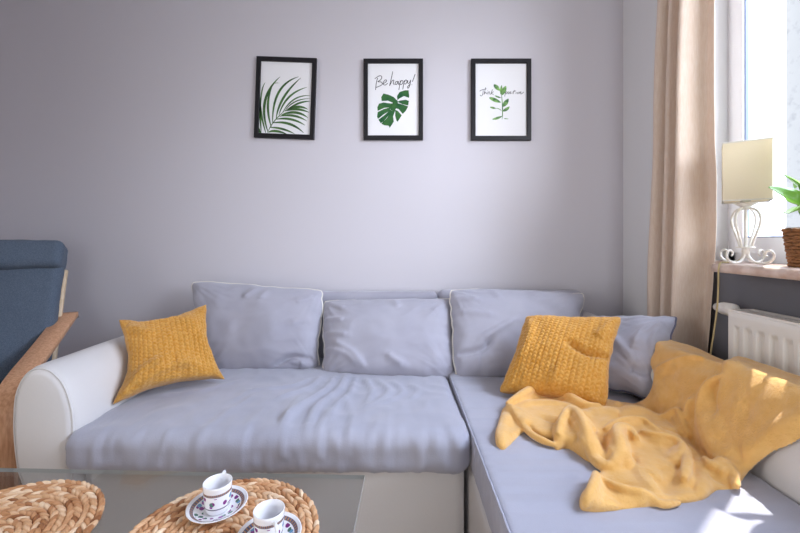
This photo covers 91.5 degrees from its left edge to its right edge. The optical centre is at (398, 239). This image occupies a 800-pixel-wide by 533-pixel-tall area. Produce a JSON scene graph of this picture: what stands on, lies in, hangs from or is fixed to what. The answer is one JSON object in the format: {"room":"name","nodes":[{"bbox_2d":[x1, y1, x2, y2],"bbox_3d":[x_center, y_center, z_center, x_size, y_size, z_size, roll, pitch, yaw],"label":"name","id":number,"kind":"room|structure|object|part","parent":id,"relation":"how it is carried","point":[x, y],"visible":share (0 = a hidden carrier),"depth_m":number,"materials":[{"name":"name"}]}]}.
{"room":"living room","nodes":[
{"label":"living room","id":0,"kind":"room"},
{"bbox_2d":[0,0,622,357],"bbox_3d":[-0.716,-0.275,2.060,4.369,2.550,0.120,0,0,0],"label":"wall","id":1,"kind":"structure","parent":0,"point":[128,142],"depth_m":2.00,"materials":[{"name":"grey paint"}]},
{"bbox_2d":[254,56,316,139],"bbox_3d":[-0.579,-0.724,1.990,0.320,0.423,0.019,0,0,0],"label":"picture frame","id":2,"kind":"object","parent":1,"relation":"attached to","point":[285,87],"visible":1,"depth_m":1.99,"materials":[{"name":"black"}]},
{"bbox_2d":[363,58,422,140],"bbox_3d":[-0.029,-0.716,1.990,0.303,0.413,0.019,0,0,0],"label":"picture frame","id":3,"kind":"object","parent":1,"relation":"attached to","point":[392,87],"visible":1,"depth_m":1.99,"materials":[{"name":"black"}]},
{"bbox_2d":[471,58,530,140],"bbox_3d":[0.520,-0.715,1.990,0.306,0.415,0.019,0,0,0],"label":"picture frame","id":4,"kind":"object","parent":1,"relation":"attached to","point":[500,87],"visible":1,"depth_m":1.99,"materials":[{"name":"black"}]},
{"bbox_2d":[623,0,785,315],"bbox_3d":[1.309,-0.275,-0.200,0.320,2.550,4.400,0,0,0],"label":"wall","id":5,"kind":"structure","parent":0,"point":[639,16],"depth_m":1.82,"materials":[{"name":"white paint"}]},
{"bbox_2d":[714,0,727,259],"bbox_3d":[1.197,-0.602,0.565,0.096,1.357,1.830,0,0,0],"label":"trim","id":6,"kind":"structure","parent":5,"relation":"attached to","point":[721,6],"depth_m":1.48,"materials":[{"name":"white paint"}]},
{"bbox_2d":[708,272,799,359],"bbox_3d":[1.309,0.553,0.565,0.320,0.894,1.830,0,0,0],"label":"wall niche","id":7,"kind":"object","parent":5,"relation":"in","point":[774,295],"depth_m":1.28,"materials":[{"name":"grey paint"}]},
{"bbox_2d":[713,302,799,375],"bbox_3d":[1.099,0.528,0.791,0.098,0.644,1.083,0,0,0],"label":"radiator","id":8,"kind":"object","parent":7,"relation":"attached to","point":[768,338],"visible":0.39,"depth_m":1.13,"materials":[{"name":"white metal"}]},
{"bbox_2d":[729,309,799,325],"bbox_3d":[1.093,0.224,0.748,0.078,0.008,0.995,0,0,0],"label":"grille","id":9,"kind":"object","parent":8,"relation":"attached to","point":[753,315],"depth_m":1.14,"materials":[{"name":"white metal"}]},
{"bbox_2d":[711,0,799,280],"bbox_3d":[1.170,-0.587,0.545,0.280,1.386,1.870,0,0,0],"label":"window","id":10,"kind":"structure","parent":5,"relation":"in","point":[743,15],"depth_m":1.40,"materials":[{"name":"white plastic"}]},
{"bbox_2d":[710,137,775,353],"bbox_3d":[1.097,0.334,1.274,0.179,1.292,0.135,0,0,35],"label":"table lamp","id":11,"kind":"object","parent":10,"relation":"on","point":[747,165],"visible":0.98,"depth_m":1.23,"materials":[{"name":"beige fabric"}]},
{"bbox_3d":[1.070,0.516,1.281,0.106,0.927,0.073,0,0,0],"label":"cord","id":12,"kind":"part","parent":11,"relation":"part of","materials":[{"name":"beige plastic"}]},
{"bbox_3d":[1.115,-0.041,1.291,0.007,0.128,0.035,0,0,-13],"label":"cage rod","id":13,"kind":"part","parent":11,"relation":"part of","materials":[{"name":"white metal"}]},
{"bbox_3d":[1.093,-0.041,1.255,0.035,0.128,0.007,0,0,-13],"label":"cage rod","id":14,"kind":"part","parent":11,"relation":"part of","materials":[{"name":"white metal"}]},
{"bbox_3d":[1.122,-0.076,1.262,0.062,0.268,0.062,0,0,0],"label":"stem","id":15,"kind":"part","parent":11,"relation":"part of","materials":[{"name":"white metal"}]},
{"bbox_3d":[1.122,-0.218,1.262,0.117,0.188,0.117,0,0,39],"label":"lamp shade","id":16,"kind":"part","parent":11,"relation":"part of","materials":[{"name":"beige fabric"}]},
{"bbox_3d":[1.122,-0.310,1.262,0.119,0.004,0.119,0,0,38],"label":"trim","id":17,"kind":"part","parent":11,"relation":"part of","materials":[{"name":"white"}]},
{"bbox_3d":[1.122,-0.126,1.262,0.119,0.004,0.119,0,0,38],"label":"trim","id":18,"kind":"part","parent":11,"relation":"part of","materials":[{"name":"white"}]},
{"bbox_3d":[1.151,-0.041,1.269,0.035,0.128,0.007,0,0,-13],"label":"cage rod","id":19,"kind":"part","parent":11,"relation":"part of","materials":[{"name":"white metal"}]},
{"bbox_3d":[1.129,-0.041,1.233,0.007,0.128,0.035,0,0,-13],"label":"cage rod","id":20,"kind":"part","parent":11,"relation":"part of","materials":[{"name":"white metal"}]},
{"bbox_3d":[1.137,0.091,0.545,0.215,0.030,1.870,0,0,0],"label":"sill","id":21,"kind":"part","parent":10,"relation":"part of","materials":[{"name":"stone"}]},
{"bbox_3d":[1.278,-0.602,0.565,0.065,1.356,1.830,0,0,0],"label":"frame","id":22,"kind":"part","parent":10,"relation":"part of","materials":[{"name":"white plastic"}]},
{"bbox_3d":[1.262,-0.599,0.990,0.057,1.292,0.920,0,0,0],"label":"sash","id":23,"kind":"part","parent":10,"relation":"part of","materials":[{"name":"white plastic"}]},
{"bbox_2d":[768,174,799,267],"bbox_3d":[1.110,-0.142,1.069,0.253,0.439,0.321,0,0,7],"label":"potted plant","id":24,"kind":"object","parent":10,"relation":"on","point":[791,235],"visible":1,"depth_m":1.09,"materials":[{"name":"green plant"}]},
{"bbox_3d":[1.163,0.021,1.085,0.142,0.111,0.142,0,0,0],"label":"pot","id":25,"kind":"part","parent":24,"relation":"part of","materials":[{"name":"brown wicker"}]},
{"bbox_3d":[-0.716,1.050,-0.140,4.369,0.100,4.520,0,0,0],"label":"floor","id":26,"kind":"structure","parent":0,"visible":0},
{"bbox_2d":[0,240,78,489],"bbox_3d":[-1.634,0.498,1.380,0.672,1.002,0.707,0,0,-26],"label":"armchair","id":27,"kind":"object","parent":26,"relation":"on","point":[33,274],"visible":0.72,"depth_m":1.59,"materials":[{"name":"blue-grey upholstery fabric"},{"name":"beech plywood"}]},
{"bbox_2d":[0,267,64,382],"bbox_3d":[-1.704,0.327,1.524,0.573,0.474,0.253,0,0,-26],"label":"cushion","id":28,"kind":"object","parent":27,"relation":"on","point":[32,299],"depth_m":1.60,"materials":[{"name":"blue fabric"}]},
{"bbox_2d":[0,468,364,532],"bbox_3d":[-0.643,0.785,0.663,1.119,0.430,0.636,0,0,0],"label":"coffee table","id":29,"kind":"object","parent":26,"relation":"on","point":[127,472],"visible":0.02,"depth_m":0.96,"materials":[{"name":"clear glass"}]},
{"bbox_2d":[0,479,104,532],"bbox_3d":[-0.775,0.562,0.727,0.363,0.016,0.365,0,0,-7],"label":"placemat","id":30,"kind":"object","parent":29,"relation":"on","point":[61,505],"visible":1,"depth_m":0.81,"materials":[{"name":"beige wicker"}]},
{"bbox_2d":[129,478,318,532],"bbox_3d":[-0.335,0.562,0.732,0.364,0.016,0.363,0,0,-41],"label":"placemat","id":31,"kind":"object","parent":29,"relation":"on","point":[171,517],"visible":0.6,"depth_m":0.80,"materials":[{"name":"beige wicker"}]},
{"bbox_2d":[185,485,247,523],"bbox_3d":[-0.371,0.547,0.798,0.116,0.019,0.116,0,0,0],"label":"saucer","id":32,"kind":"object","parent":31,"relation":"on","point":[195,511],"visible":0.71,"depth_m":0.79,"materials":[{"name":"ceramic"}]},
{"bbox_2d":[202,470,231,515],"bbox_3d":[-0.368,0.522,0.806,0.056,0.057,0.072,0,0,23],"label":"coffee cup","id":33,"kind":"object","parent":32,"relation":"on","point":[217,489],"visible":1,"depth_m":0.78,"materials":[{"name":"ceramic"}]},
{"bbox_2d":[238,511,301,532],"bbox_3d":[-0.238,0.547,0.716,0.116,0.019,0.116,0,0,0],"label":"saucer","id":34,"kind":"object","parent":31,"relation":"on","point":[292,524],"visible":0.4,"depth_m":0.74,"materials":[{"name":"ceramic"}]},
{"bbox_2d":[253,499,284,532],"bbox_3d":[-0.237,0.522,0.708,0.058,0.057,0.071,0,0,0],"label":"coffee cup","id":35,"kind":"object","parent":34,"relation":"on","point":[268,515],"visible":1,"depth_m":0.71,"materials":[{"name":"ceramic"}]},
{"bbox_3d":[-0.217,0.516,0.685,0.006,0.041,0.027,0,0,-34],"label":"handle","id":36,"kind":"part","parent":35,"relation":"part of","materials":[{"name":"white ceramic"}]},
{"bbox_2d":[13,289,799,532],"bbox_3d":[-0.049,0.624,1.165,2.104,0.752,1.640,0,0,0],"label":"sofa","id":37,"kind":"object","parent":26,"relation":"on","point":[430,460],"visible":0.64,"depth_m":1.10,"materials":[{"name":"white fabric"}]},
{"bbox_3d":[-1.008,0.648,1.534,0.186,0.584,0.873,0,0,0],"label":"armrest","id":38,"kind":"part","parent":37,"relation":"part of","materials":[{"name":"white"}]},
{"bbox_2d":[113,305,223,403],"bbox_3d":[-0.820,0.392,1.397,0.344,0.270,0.194,0,0,-42],"label":"cushion","id":39,"kind":"object","parent":37,"relation":"on","point":[173,349],"visible":1,"depth_m":1.35,"materials":[{"name":"yellow fabric"}]},
{"bbox_2d":[191,281,322,368],"bbox_3d":[-0.658,0.394,1.753,0.626,0.403,0.250,0,0,0],"label":"cushion","id":40,"kind":"object","parent":37,"relation":"on","point":[254,326],"visible":0.8,"depth_m":1.69,"materials":[{"name":"grey fabric"}]},
{"bbox_2d":[65,358,470,474],"bbox_3d":[-0.368,0.588,1.468,1.146,0.150,0.811,0,0,0],"label":"seat cushion","id":41,"kind":"object","parent":37,"relation":"on","point":[316,420],"depth_m":1.11,"materials":[{"name":"grey fabric"}]},
{"bbox_3d":[-0.361,0.797,1.505,1.107,0.325,0.750,0,0,0],"label":"seat","id":42,"kind":"part","parent":37,"relation":"part of","materials":[{"name":"white"}]},
{"bbox_3d":[-0.362,0.603,1.935,1.105,0.695,0.100,0,0,0],"label":"backrest","id":43,"kind":"part","parent":37,"relation":"part of","materials":[{"name":"grey fabric"}]},
{"bbox_2d":[322,298,454,381],"bbox_3d":[-0.056,0.430,1.706,0.604,0.326,0.282,0,0,2],"label":"cushion","id":44,"kind":"object","parent":37,"relation":"on","point":[411,336],"visible":0.85,"depth_m":1.64,"materials":[{"name":"grey fabric"}]},
{"bbox_3d":[0.548,0.599,1.935,0.703,0.702,0.100,0,0,0],"label":"backrest","id":45,"kind":"part","parent":37,"relation":"part of","materials":[{"name":"grey fabric"}]},
{"bbox_2d":[449,289,583,376],"bbox_3d":[0.533,0.398,1.669,0.630,0.355,0.292,0,0,0],"label":"cushion","id":46,"kind":"object","parent":37,"relation":"on","point":[487,324],"visible":0.55,"depth_m":1.62,"materials":[{"name":"grey fabric"}]},
{"bbox_2d":[500,315,620,405],"bbox_3d":[0.564,0.404,1.359,0.393,0.264,0.234,0,0,22],"label":"cushion","id":47,"kind":"object","parent":37,"relation":"on","point":[556,356],"visible":0.98,"depth_m":1.31,"materials":[{"name":"yellow fabric"}]},
{"bbox_2d":[449,371,799,532],"bbox_3d":[0.517,0.597,1.107,0.631,0.116,1.525,0,0,0],"label":"cushion","id":48,"kind":"object","parent":37,"relation":"on","point":[528,486],"depth_m":0.84,"materials":[{"name":"grey fabric"}]},
{"bbox_2d":[596,315,676,398],"bbox_3d":[0.821,0.409,1.427,0.300,0.268,0.240,0,0,41],"label":"cushion","id":49,"kind":"object","parent":37,"relation":"on","point":[630,369],"visible":0.48,"depth_m":1.35,"materials":[{"name":"grey fabric"}]},
{"bbox_2d":[495,340,799,511],"bbox_3d":[0.634,0.435,1.081,0.760,0.230,0.712,0,0,0],"label":"throw blanket","id":50,"kind":"object","parent":37,"relation":"on","point":[705,420],"visible":0.94,"depth_m":0.97,"materials":[{"name":"yellow fabric"}]},
{"bbox_3d":[0.917,0.648,1.163,0.174,0.584,1.613,0,0,0],"label":"armrest","id":51,"kind":"part","parent":37,"relation":"part of","materials":[{"name":"white"}]},
{"bbox_3d":[-0.716,-1.600,-0.140,4.369,0.100,4.520,0,0,0],"label":"ceiling","id":52,"kind":"structure","parent":0,"visible":0},
{"bbox_2d":[647,0,716,352],"bbox_3d":[1.084,-0.290,1.500,0.110,2.520,0.400,0,0,0],"label":"curtain","id":53,"kind":"object","parent":52,"relation":"hanging from","point":[683,202],"visible":0.57,"depth_m":1.45,"materials":[{"name":"beige fabric"}]}
]}

